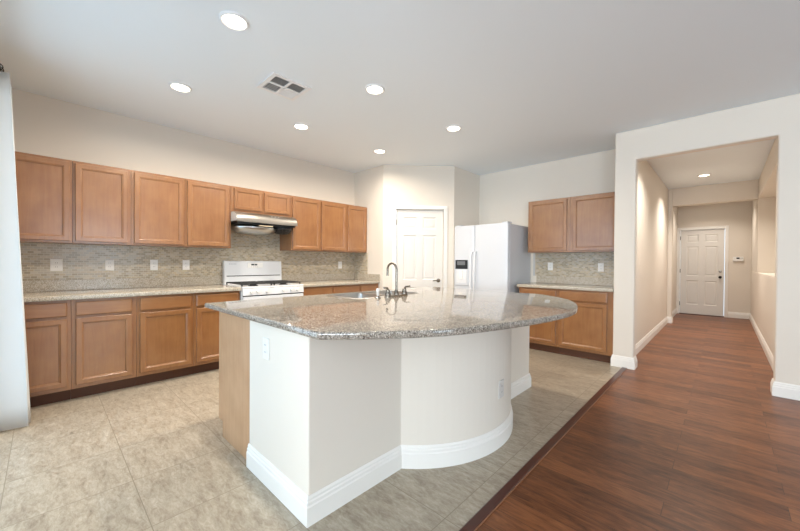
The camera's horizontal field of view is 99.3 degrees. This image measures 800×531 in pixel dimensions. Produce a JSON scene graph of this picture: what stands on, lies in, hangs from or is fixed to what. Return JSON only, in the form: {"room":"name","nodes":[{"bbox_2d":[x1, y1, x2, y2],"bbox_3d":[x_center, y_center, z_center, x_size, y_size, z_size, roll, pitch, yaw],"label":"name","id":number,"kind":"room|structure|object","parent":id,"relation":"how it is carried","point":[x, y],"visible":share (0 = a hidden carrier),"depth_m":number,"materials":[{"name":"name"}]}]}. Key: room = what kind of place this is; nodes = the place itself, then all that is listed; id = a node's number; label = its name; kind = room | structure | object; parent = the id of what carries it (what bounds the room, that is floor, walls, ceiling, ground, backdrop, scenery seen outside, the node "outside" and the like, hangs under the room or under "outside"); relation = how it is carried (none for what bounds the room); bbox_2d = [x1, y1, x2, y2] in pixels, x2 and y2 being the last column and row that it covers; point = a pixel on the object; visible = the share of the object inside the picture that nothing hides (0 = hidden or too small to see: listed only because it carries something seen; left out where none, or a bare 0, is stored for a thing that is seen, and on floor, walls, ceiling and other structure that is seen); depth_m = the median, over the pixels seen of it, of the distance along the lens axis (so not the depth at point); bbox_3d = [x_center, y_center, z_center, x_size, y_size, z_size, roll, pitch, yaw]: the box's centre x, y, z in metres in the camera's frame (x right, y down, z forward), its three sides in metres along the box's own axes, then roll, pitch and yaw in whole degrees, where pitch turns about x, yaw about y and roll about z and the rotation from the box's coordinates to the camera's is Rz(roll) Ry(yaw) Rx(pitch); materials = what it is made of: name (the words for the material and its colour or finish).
{"room":"kitchen","nodes":[
{"label":"kitchen","id":0,"kind":"room"},
{"bbox_2d":[12,88,354,284],"bbox_3d":[-2.270,-0.220,4.423,0.120,2.750,4.166,1,1,44],"label":"wall","id":1,"kind":"structure","parent":0,"point":[43,125],"depth_m":3.84,"materials":[{"name":"beige paint"}]},
{"bbox_2d":[15,151,71,243],"bbox_3d":[-3.262,-0.584,3.040,0.344,0.753,0.465,1,1,44],"label":"upper cabinet","id":2,"kind":"object","parent":1,"relation":"attached to","point":[44,183],"visible":0.84,"depth_m":2.97,"materials":[{"name":"brown wood"}]},
{"bbox_2d":[71,161,130,245],"bbox_3d":[-2.955,-0.585,3.362,0.344,0.753,0.421,1,1,44],"label":"upper cabinet","id":3,"kind":"object","parent":1,"relation":"attached to","point":[101,194],"visible":0.88,"depth_m":3.24,"materials":[{"name":"brown wood"}]},
{"bbox_2d":[127,170,184,246],"bbox_3d":[-2.645,-0.586,3.687,0.344,0.753,0.473,1,1,44],"label":"upper cabinet","id":4,"kind":"object","parent":1,"relation":"attached to","point":[157,200],"visible":0.83,"depth_m":3.56,"materials":[{"name":"brown wood"}]},
{"bbox_2d":[20,229,353,282],"bbox_3d":[-2.168,-0.215,4.435,0.011,0.882,4.005,1,1,44],"label":"tile backsplash","id":5,"kind":"structure","parent":1,"relation":"attached to","point":[80,261],"depth_m":3.88,"materials":[{"name":"tile"}]},
{"bbox_2d":[50,259,62,270],"bbox_3d":[-3.287,-0.004,3.252,0.008,0.116,0.084,1,1,44],"label":"wall outlet","id":6,"kind":"object","parent":5,"relation":"attached to","point":[55,264],"visible":1,"depth_m":3.25,"materials":[{"name":"white plastic"}]},
{"bbox_2d":[105,259,113,270],"bbox_3d":[-3.019,-0.005,3.533,0.008,0.116,0.072,1,1,44],"label":"wall outlet","id":7,"kind":"object","parent":5,"relation":"attached to","point":[109,263],"visible":1,"depth_m":3.53,"materials":[{"name":"white plastic"}]},
{"bbox_2d":[150,260,157,269],"bbox_3d":[-2.756,-0.006,3.808,0.008,0.116,0.072,1,1,44],"label":"wall outlet","id":8,"kind":"object","parent":5,"relation":"attached to","point":[153,263],"visible":1,"depth_m":3.81,"materials":[{"name":"white plastic"}]},
{"bbox_2d":[183,260,189,269],"bbox_3d":[-2.539,-0.006,4.036,0.008,0.116,0.072,1,1,44],"label":"wall outlet","id":9,"kind":"object","parent":5,"relation":"attached to","point":[186,263],"visible":1,"depth_m":4.04,"materials":[{"name":"white plastic"}]},
{"bbox_2d":[179,178,230,248],"bbox_3d":[-2.315,-0.586,4.032,0.344,0.753,0.478,1,1,44],"label":"upper cabinet","id":10,"kind":"object","parent":1,"relation":"attached to","point":[207,204],"visible":0.93,"depth_m":3.91,"materials":[{"name":"brown wood"}]},
{"bbox_2d":[231,186,290,216],"bbox_3d":[-1.877,-0.809,4.488,0.344,0.309,0.783,1,1,44],"label":"upper cabinet","id":11,"kind":"object","parent":1,"relation":"attached to","point":[247,200],"visible":0.83,"depth_m":4.34,"materials":[{"name":"brown wood"}]},
{"bbox_2d":[231,211,296,234],"bbox_3d":[-1.815,-0.523,4.434,0.493,0.260,0.796,1,1,44],"label":"range hood","id":12,"kind":"object","parent":11,"relation":"attached to","point":[246,223],"visible":0.98,"depth_m":4.25,"materials":[{"name":"silver metal"}]},
{"bbox_2d":[280,195,319,251],"bbox_3d":[-1.446,-0.589,4.944,0.344,0.753,0.468,1,1,44],"label":"upper cabinet","id":13,"kind":"object","parent":1,"relation":"attached to","point":[305,236],"visible":0.88,"depth_m":4.82,"materials":[{"name":"brown wood"}]},
{"bbox_2d":[311,200,346,251],"bbox_3d":[-1.116,-0.590,5.289,0.344,0.753,0.483,1,1,44],"label":"upper cabinet","id":14,"kind":"object","parent":1,"relation":"attached to","point":[333,215],"visible":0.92,"depth_m":5.16,"materials":[{"name":"brown wood"}]},
{"bbox_2d":[338,204,366,252],"bbox_3d":[-0.805,-0.590,5.615,0.344,0.753,0.414,1,1,44],"label":"upper cabinet","id":15,"kind":"object","parent":1,"relation":"attached to","point":[356,215],"visible":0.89,"depth_m":5.50,"materials":[{"name":"brown wood"}]},
{"bbox_2d":[0,348,620,530],"bbox_3d":[-1.893,1.218,2.117,3.940,0.080,10.446,1,1,44],"label":"floor tile","id":16,"kind":"structure","parent":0,"point":[154,456],"depth_m":1.96,"materials":[{"name":"tile"}]},
{"bbox_2d":[24,300,70,407],"bbox_3d":[-3.175,0.725,2.945,0.629,0.874,0.443,1,1,44],"label":"base cabinet","id":17,"kind":"object","parent":16,"relation":"on","point":[47,323],"visible":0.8,"depth_m":2.81,"materials":[{"name":"brown wood"}]},
{"bbox_2d":[23,276,240,301],"bbox_3d":[-2.684,0.215,3.439,0.648,0.144,1.846,1,1,44],"label":"countertop","id":18,"kind":"structure","parent":17,"relation":"on","point":[43,290],"depth_m":3.40,"materials":[{"name":"beige stone"}]},
{"bbox_2d":[71,296,135,398],"bbox_3d":[-2.868,0.725,3.267,0.629,0.874,0.443,1,1,44],"label":"base cabinet","id":19,"kind":"object","parent":16,"relation":"on","point":[103,330],"visible":0.82,"depth_m":3.05,"materials":[{"name":"brown wood"}]},
{"bbox_2d":[135,293,192,385],"bbox_3d":[-2.549,0.724,3.601,0.629,0.874,0.476,1,1,44],"label":"base cabinet","id":20,"kind":"object","parent":16,"relation":"on","point":[164,323],"visible":0.77,"depth_m":3.38,"materials":[{"name":"brown wood"}]},
{"bbox_2d":[191,291,239,373],"bbox_3d":[-2.221,0.723,3.945,0.629,0.874,0.471,1,1,44],"label":"base cabinet","id":21,"kind":"object","parent":16,"relation":"on","point":[205,320],"visible":0.41,"depth_m":3.66,"materials":[{"name":"brown wood"}]},
{"bbox_2d":[219,312,249,458],"bbox_3d":[-0.250,0.740,3.090,0.559,0.879,2.423,1,1,44],"label":"base cabinet","id":22,"kind":"object","parent":16,"relation":"on","point":[234,332],"visible":0.17,"depth_m":2.19,"materials":[{"name":"brown wood"}]},
{"bbox_2d":[223,261,303,299],"bbox_3d":[-1.738,0.551,4.355,0.716,1.216,0.777,1,1,44],"label":"gas range","id":23,"kind":"object","parent":16,"relation":"on","point":[256,279],"visible":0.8,"depth_m":4.36,"materials":[{"name":"white metal"}]},
{"bbox_2d":[225,283,302,288],"bbox_3d":[-1.735,0.251,4.352,0.582,0.022,0.777,1,1,44],"label":"cooktop","id":24,"kind":"object","parent":23,"relation":"in","point":[243,285],"depth_m":4.18,"materials":[{"name":"white metal"}]},
{"bbox_2d":[302,286,331,295],"bbox_3d":[-1.347,0.721,4.862,0.629,0.874,0.485,1,1,44],"label":"base cabinet","id":25,"kind":"object","parent":16,"relation":"on","point":[320,290],"visible":0.11,"depth_m":4.63,"materials":[{"name":"brown wood"}]},
{"bbox_2d":[281,273,379,286],"bbox_3d":[-1.026,0.211,5.165,0.664,0.144,1.374,1,1,44],"label":"countertop","id":26,"kind":"structure","parent":25,"relation":"on","point":[308,280],"depth_m":5.28,"materials":[{"name":"beige stone"}]},
{"bbox_2d":[332,284,358,293],"bbox_3d":[-1.008,0.720,5.217,0.629,0.874,0.493,1,1,44],"label":"base cabinet","id":27,"kind":"object","parent":16,"relation":"on","point":[340,288],"visible":0.17,"depth_m":4.97,"materials":[{"name":"brown wood"}]},
{"bbox_2d":[359,283,377,291],"bbox_3d":[-0.702,0.719,5.537,0.629,0.874,0.389,1,1,44],"label":"base cabinet","id":28,"kind":"object","parent":16,"relation":"on","point":[362,287],"visible":0.16,"depth_m":5.30,"materials":[{"name":"brown wood"}]},
{"bbox_2d":[454,221,530,292],"bbox_3d":[1.432,0.269,5.361,0.908,1.805,0.851,1,1,44],"label":"refrigerator","id":29,"kind":"object","parent":16,"relation":"on","point":[489,257],"visible":0.65,"depth_m":5.04,"materials":[{"name":"white metal"}]},
{"bbox_2d":[519,287,559,353],"bbox_3d":[2.096,0.743,4.887,0.531,0.874,0.629,1,1,44],"label":"base cabinet","id":30,"kind":"object","parent":16,"relation":"on","point":[543,336],"visible":0.41,"depth_m":4.62,"materials":[{"name":"brown wood"}]},
{"bbox_2d":[558,289,613,362],"bbox_3d":[2.517,0.749,4.485,0.630,0.874,0.629,1,1,44],"label":"base cabinet","id":31,"kind":"object","parent":16,"relation":"on","point":[587,334],"visible":0.7,"depth_m":4.24,"materials":[{"name":"brown wood"}]},
{"bbox_2d":[517,276,613,291],"bbox_3d":[2.317,0.237,4.663,1.179,0.144,0.648,1,1,44],"label":"countertop","id":32,"kind":"structure","parent":31,"relation":"on","point":[549,282],"depth_m":4.72,"materials":[{"name":"beige stone"}]},
{"bbox_2d":[250,321,528,495],"bbox_3d":[0.299,0.749,2.566,0.959,0.880,2.447,1,1,44],"label":"wall","id":33,"kind":"structure","parent":0,"point":[321,411],"depth_m":1.89,"materials":[{"name":"beige paint"}]},
{"bbox_2d":[263,337,269,359],"bbox_3d":[-0.731,0.453,1.852,0.072,0.116,0.008,1,1,44],"label":"wall outlet","id":34,"kind":"object","parent":33,"relation":"attached to","point":[266,341],"visible":1,"depth_m":1.84,"materials":[{"name":"white plastic"}]},
{"bbox_2d":[246,373,530,527],"bbox_3d":[0.303,1.122,2.563,0.975,0.132,2.479,1,1,44],"label":"baseboard","id":35,"kind":"structure","parent":33,"relation":"attached to","point":[308,510],"depth_m":1.89,"materials":[{"name":"white paint"}]},
{"bbox_2d":[205,287,577,339],"bbox_3d":[0.201,0.290,2.632,1.969,0.034,2.516,1,1,44],"label":"countertop","id":36,"kind":"structure","parent":33,"relation":"on","point":[433,311],"depth_m":2.00,"materials":[{"name":"stone"}]},
{"bbox_2d":[328,290,416,298],"bbox_3d":[-0.236,0.356,3.156,0.451,0.190,0.796,1,1,44],"label":"sink","id":37,"kind":"object","parent":36,"relation":"in","point":[369,294],"visible":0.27,"depth_m":3.22,"materials":[{"name":"silver metal"}]},
{"bbox_2d":[375,288,379,298],"bbox_3d":[-0.180,0.228,2.778,0.044,0.083,0.044,1,1,44],"label":"sprayer","id":38,"kind":"object","parent":36,"relation":"on","point":[377,289],"visible":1,"depth_m":2.77,"materials":[{"name":"silver metal"}]},
{"bbox_2d":[383,262,409,297],"bbox_3d":[-0.066,0.120,2.991,0.152,0.296,0.327,1,1,44],"label":"kitchen faucet","id":39,"kind":"object","parent":36,"relation":"on","point":[404,292],"visible":1,"depth_m":2.95,"materials":[{"name":"silver metal"}]},
{"bbox_2d":[498,379,503,398],"bbox_3d":[0.675,0.822,2.260,0.008,0.116,0.072,1,1,42],"label":"wall outlet","id":40,"kind":"object","parent":33,"relation":"attached to","point":[501,382],"visible":1,"depth_m":2.25,"materials":[{"name":"grey plastic"}]},
{"bbox_2d":[0,0,799,189],"bbox_3d":[2.244,-1.595,2.091,9.900,0.100,16.130,1,1,44],"label":"ceiling","id":41,"kind":"structure","parent":0,"point":[525,83],"depth_m":2.70,"materials":[{"name":"white paint"}]},
{"bbox_2d":[169,82,191,92],"bbox_3d":[-1.942,-1.575,3.007,0.176,0.012,0.176,1,1,44],"label":"recessed light","id":42,"kind":"object","parent":41,"relation":"in","point":[178,86],"visible":1,"depth_m":3.00,"materials":[{"name":"white metal"}]},
{"bbox_2d":[219,10,248,30],"bbox_3d":[-1.060,-1.561,2.175,0.176,0.012,0.176,1,1,44],"label":"recessed light","id":43,"kind":"object","parent":41,"relation":"in","point":[233,20],"visible":1,"depth_m":2.16,"materials":[{"name":"white metal"}]},
{"bbox_2d":[256,72,311,100],"bbox_3d":[-1.021,-1.568,2.995,0.330,0.012,0.350,1,1,44],"label":"ceiling vent","id":44,"kind":"object","parent":41,"relation":"in","point":[275,83],"visible":1,"depth_m":2.98,"materials":[{"name":"white metal"}]},
{"bbox_2d":[293,123,308,129],"bbox_3d":[-1.120,-1.577,3.857,0.176,0.012,0.176,1,1,44],"label":"recessed light","id":45,"kind":"object","parent":41,"relation":"in","point":[301,126],"visible":1,"depth_m":3.85,"materials":[{"name":"white metal"}]},
{"bbox_2d":[365,84,384,94],"bbox_3d":[-0.223,-1.563,3.021,0.176,0.012,0.176,1,1,44],"label":"recessed light","id":46,"kind":"object","parent":41,"relation":"in","point":[375,89],"visible":1,"depth_m":3.02,"materials":[{"name":"white metal"}]},
{"bbox_2d":[373,149,385,153],"bbox_3d":[-0.280,-1.578,4.703,0.176,0.012,0.176,1,1,44],"label":"recessed light","id":47,"kind":"object","parent":41,"relation":"in","point":[379,151],"visible":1,"depth_m":4.70,"materials":[{"name":"white metal"}]},
{"bbox_2d":[446,125,461,131],"bbox_3d":[0.614,-1.565,3.883,0.176,0.012,0.176,1,1,44],"label":"recessed light","id":48,"kind":"object","parent":41,"relation":"in","point":[452,128],"visible":1,"depth_m":3.88,"materials":[{"name":"white metal"}]},
{"bbox_2d":[355,165,479,289],"bbox_3d":[0.260,-0.215,5.730,2.267,2.750,0.660,0,1,0],"label":"wall","id":49,"kind":"structure","parent":0,"point":[379,188],"depth_m":5.43,"materials":[{"name":"beige paint"}]},
{"bbox_2d":[354,253,367,273],"bbox_3d":[-0.663,-0.039,5.761,0.338,0.349,0.012,1,1,44],"label":"tile backsplash","id":50,"kind":"structure","parent":49,"relation":"attached to","point":[360,259],"depth_m":5.74,"materials":[{"name":"tile"}]},
{"bbox_2d":[396,210,442,288],"bbox_3d":[0.308,0.133,5.431,0.755,2.037,0.092,0,1,-2],"label":"door","id":51,"kind":"structure","parent":49,"relation":"in","point":[419,233],"depth_m":5.44,"materials":[{"name":"white paint"}]},
{"bbox_2d":[392,205,447,288],"bbox_3d":[0.313,0.107,5.407,0.874,2.113,0.024,0,1,-2],"label":"door frame","id":52,"kind":"structure","parent":49,"relation":"attached to","point":[445,208],"depth_m":5.39,"materials":[{"name":"white paint"}]},
{"bbox_2d":[479,149,614,282],"bbox_3d":[2.182,-0.199,5.321,2.293,2.750,0.120,1,1,44],"label":"wall","id":53,"kind":"structure","parent":0,"point":[505,195],"depth_m":5.28,"materials":[{"name":"beige paint"}]},
{"bbox_2d":[528,197,575,252],"bbox_3d":[2.220,-0.565,4.962,0.580,0.753,0.344,1,1,44],"label":"upper cabinet","id":54,"kind":"object","parent":53,"relation":"attached to","point":[548,220],"visible":0.88,"depth_m":4.83,"materials":[{"name":"brown wood"}]},
{"bbox_2d":[533,252,613,277],"bbox_3d":[2.526,-0.011,4.900,1.209,0.349,0.014,1,1,44],"label":"tile backsplash","id":55,"kind":"structure","parent":53,"relation":"attached to","point":[564,264],"depth_m":4.90,"materials":[{"name":"tile"}]},
{"bbox_2d":[548,263,552,269],"bbox_3d":[2.270,0.014,5.134,0.072,0.116,0.008,1,1,44],"label":"wall outlet","id":56,"kind":"object","parent":55,"relation":"attached to","point":[550,265],"visible":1,"depth_m":5.13,"materials":[{"name":"white plastic"}]},
{"bbox_2d":[598,263,603,271],"bbox_3d":[2.758,0.026,4.668,0.072,0.116,0.008,1,1,44],"label":"wall outlet","id":57,"kind":"object","parent":55,"relation":"attached to","point":[600,265],"visible":1,"depth_m":4.67,"materials":[{"name":"white plastic"}]},
{"bbox_2d":[570,192,614,252],"bbox_3d":[2.642,-0.558,4.560,0.581,0.753,0.344,1,1,44],"label":"upper cabinet","id":58,"kind":"object","parent":53,"relation":"attached to","point":[591,216],"visible":0.7,"depth_m":4.45,"materials":[{"name":"brown wood"}]},
{"bbox_2d":[476,313,799,530],"bbox_3d":[3.650,1.266,0.757,5.960,0.080,16.130,1,1,44],"label":"floor","id":59,"kind":"structure","parent":0,"point":[694,437],"depth_m":2.18,"materials":[{"name":"brown wood"}]},
{"bbox_2d":[459,367,625,530],"bbox_3d":[-0.589,1.196,0.599,0.050,0.008,9.250,1,1,44],"label":"floor strip","id":60,"kind":"object","parent":59,"relation":"on","point":[474,522],"visible":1,"depth_m":2.00,"materials":[{"name":"brown wood"}]},
{"bbox_2d":[474,368,626,530],"bbox_3d":[-0.569,1.197,0.581,0.003,0.006,9.250,1,1,44],"label":"floor strip","id":61,"kind":"object","parent":59,"relation":"on","point":[498,505],"visible":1,"depth_m":2.02,"materials":[{"name":"brown wood"}]},
{"bbox_2d":[635,160,677,344],"bbox_3d":[4.978,-0.190,6.478,0.190,2.750,5.414,1,1,44],"label":"wall","id":62,"kind":"structure","parent":0,"point":[657,218],"depth_m":5.66,"materials":[{"name":"beige paint"}]},
{"bbox_2d":[611,308,676,369],"bbox_3d":[4.729,1.120,6.200,0.239,0.132,6.195,1,1,44],"label":"baseboard","id":63,"kind":"structure","parent":62,"relation":"attached to","point":[616,360],"depth_m":4.62,"materials":[{"name":"white paint"}]},
{"bbox_2d":[613,93,799,384],"bbox_3d":[4.933,-0.153,2.261,5.912,2.750,0.750,1,1,44],"label":"wall","id":64,"kind":"structure","parent":0,"point":[778,118],"depth_m":3.29,"materials":[{"name":"beige paint"}]},
{"bbox_2d":[677,201,751,316],"bbox_3d":[7.505,-0.186,7.890,1.898,2.750,0.120,1,1,44],"label":"wall","id":65,"kind":"structure","parent":0,"point":[735,215],"depth_m":7.72,"materials":[{"name":"beige paint"}]},
{"bbox_2d":[679,229,724,316],"bbox_3d":[7.206,0.166,8.127,0.803,2.039,0.152,1,1,44],"label":"door","id":66,"kind":"structure","parent":65,"relation":"in","point":[702,251],"depth_m":8.11,"materials":[{"name":"white paint"}]},
{"bbox_2d":[676,226,728,316],"bbox_3d":[7.183,0.134,8.099,0.916,2.103,0.024,1,1,44],"label":"door frame","id":67,"kind":"structure","parent":65,"relation":"attached to","point":[711,227],"depth_m":7.88,"materials":[{"name":"white paint"}]},
{"bbox_2d":[733,257,743,260],"bbox_3d":[7.628,-0.143,7.667,0.175,0.100,0.034,1,1,44],"label":"alarm keypad","id":68,"kind":"object","parent":65,"relation":"attached to","point":[734,258],"visible":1,"depth_m":7.65,"materials":[{"name":"white plastic"}]},
{"bbox_2d":[673,179,758,206],"bbox_3d":[6.076,-1.384,6.598,1.208,0.350,0.179,1,1,44],"label":"beam","id":69,"kind":"structure","parent":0,"point":[739,191],"depth_m":6.50,"materials":[{"name":"beige paint"}]},
{"bbox_2d":[750,139,776,355],"bbox_3d":[5.895,-0.173,5.175,0.520,2.750,6.033,1,1,44],"label":"wall","id":70,"kind":"structure","parent":0,"point":[764,208],"depth_m":5.97,"materials":[{"name":"beige paint"}]},
{"bbox_2d":[728,312,799,400],"bbox_3d":[7.103,1.155,3.924,4.740,0.132,6.179,1,1,44],"label":"baseboard","id":71,"kind":"structure","parent":70,"relation":"attached to","point":[784,390],"depth_m":3.19,"materials":[{"name":"white paint"}]},
{"bbox_3d":[-2.365,-0.197,1.738,3.450,2.750,0.150,1,1,44],"label":"wall","id":72,"kind":"structure","parent":0,"visible":0},
{"bbox_3d":[-2.152,-1.359,1.711,2.474,0.061,0.110,1,1,44],"label":"curtain rod","id":73,"kind":"object","parent":72,"relation":"attached to","visible":0},
{"bbox_2d":[0,72,30,430],"bbox_3d":[-2.838,-0.094,2.504,0.333,2.509,0.162,1,1,44],"label":"curtain","id":74,"kind":"object","parent":73,"relation":"hanging from","point":[15,412],"visible":1,"depth_m":2.39,"materials":[{"name":"white fabric"}]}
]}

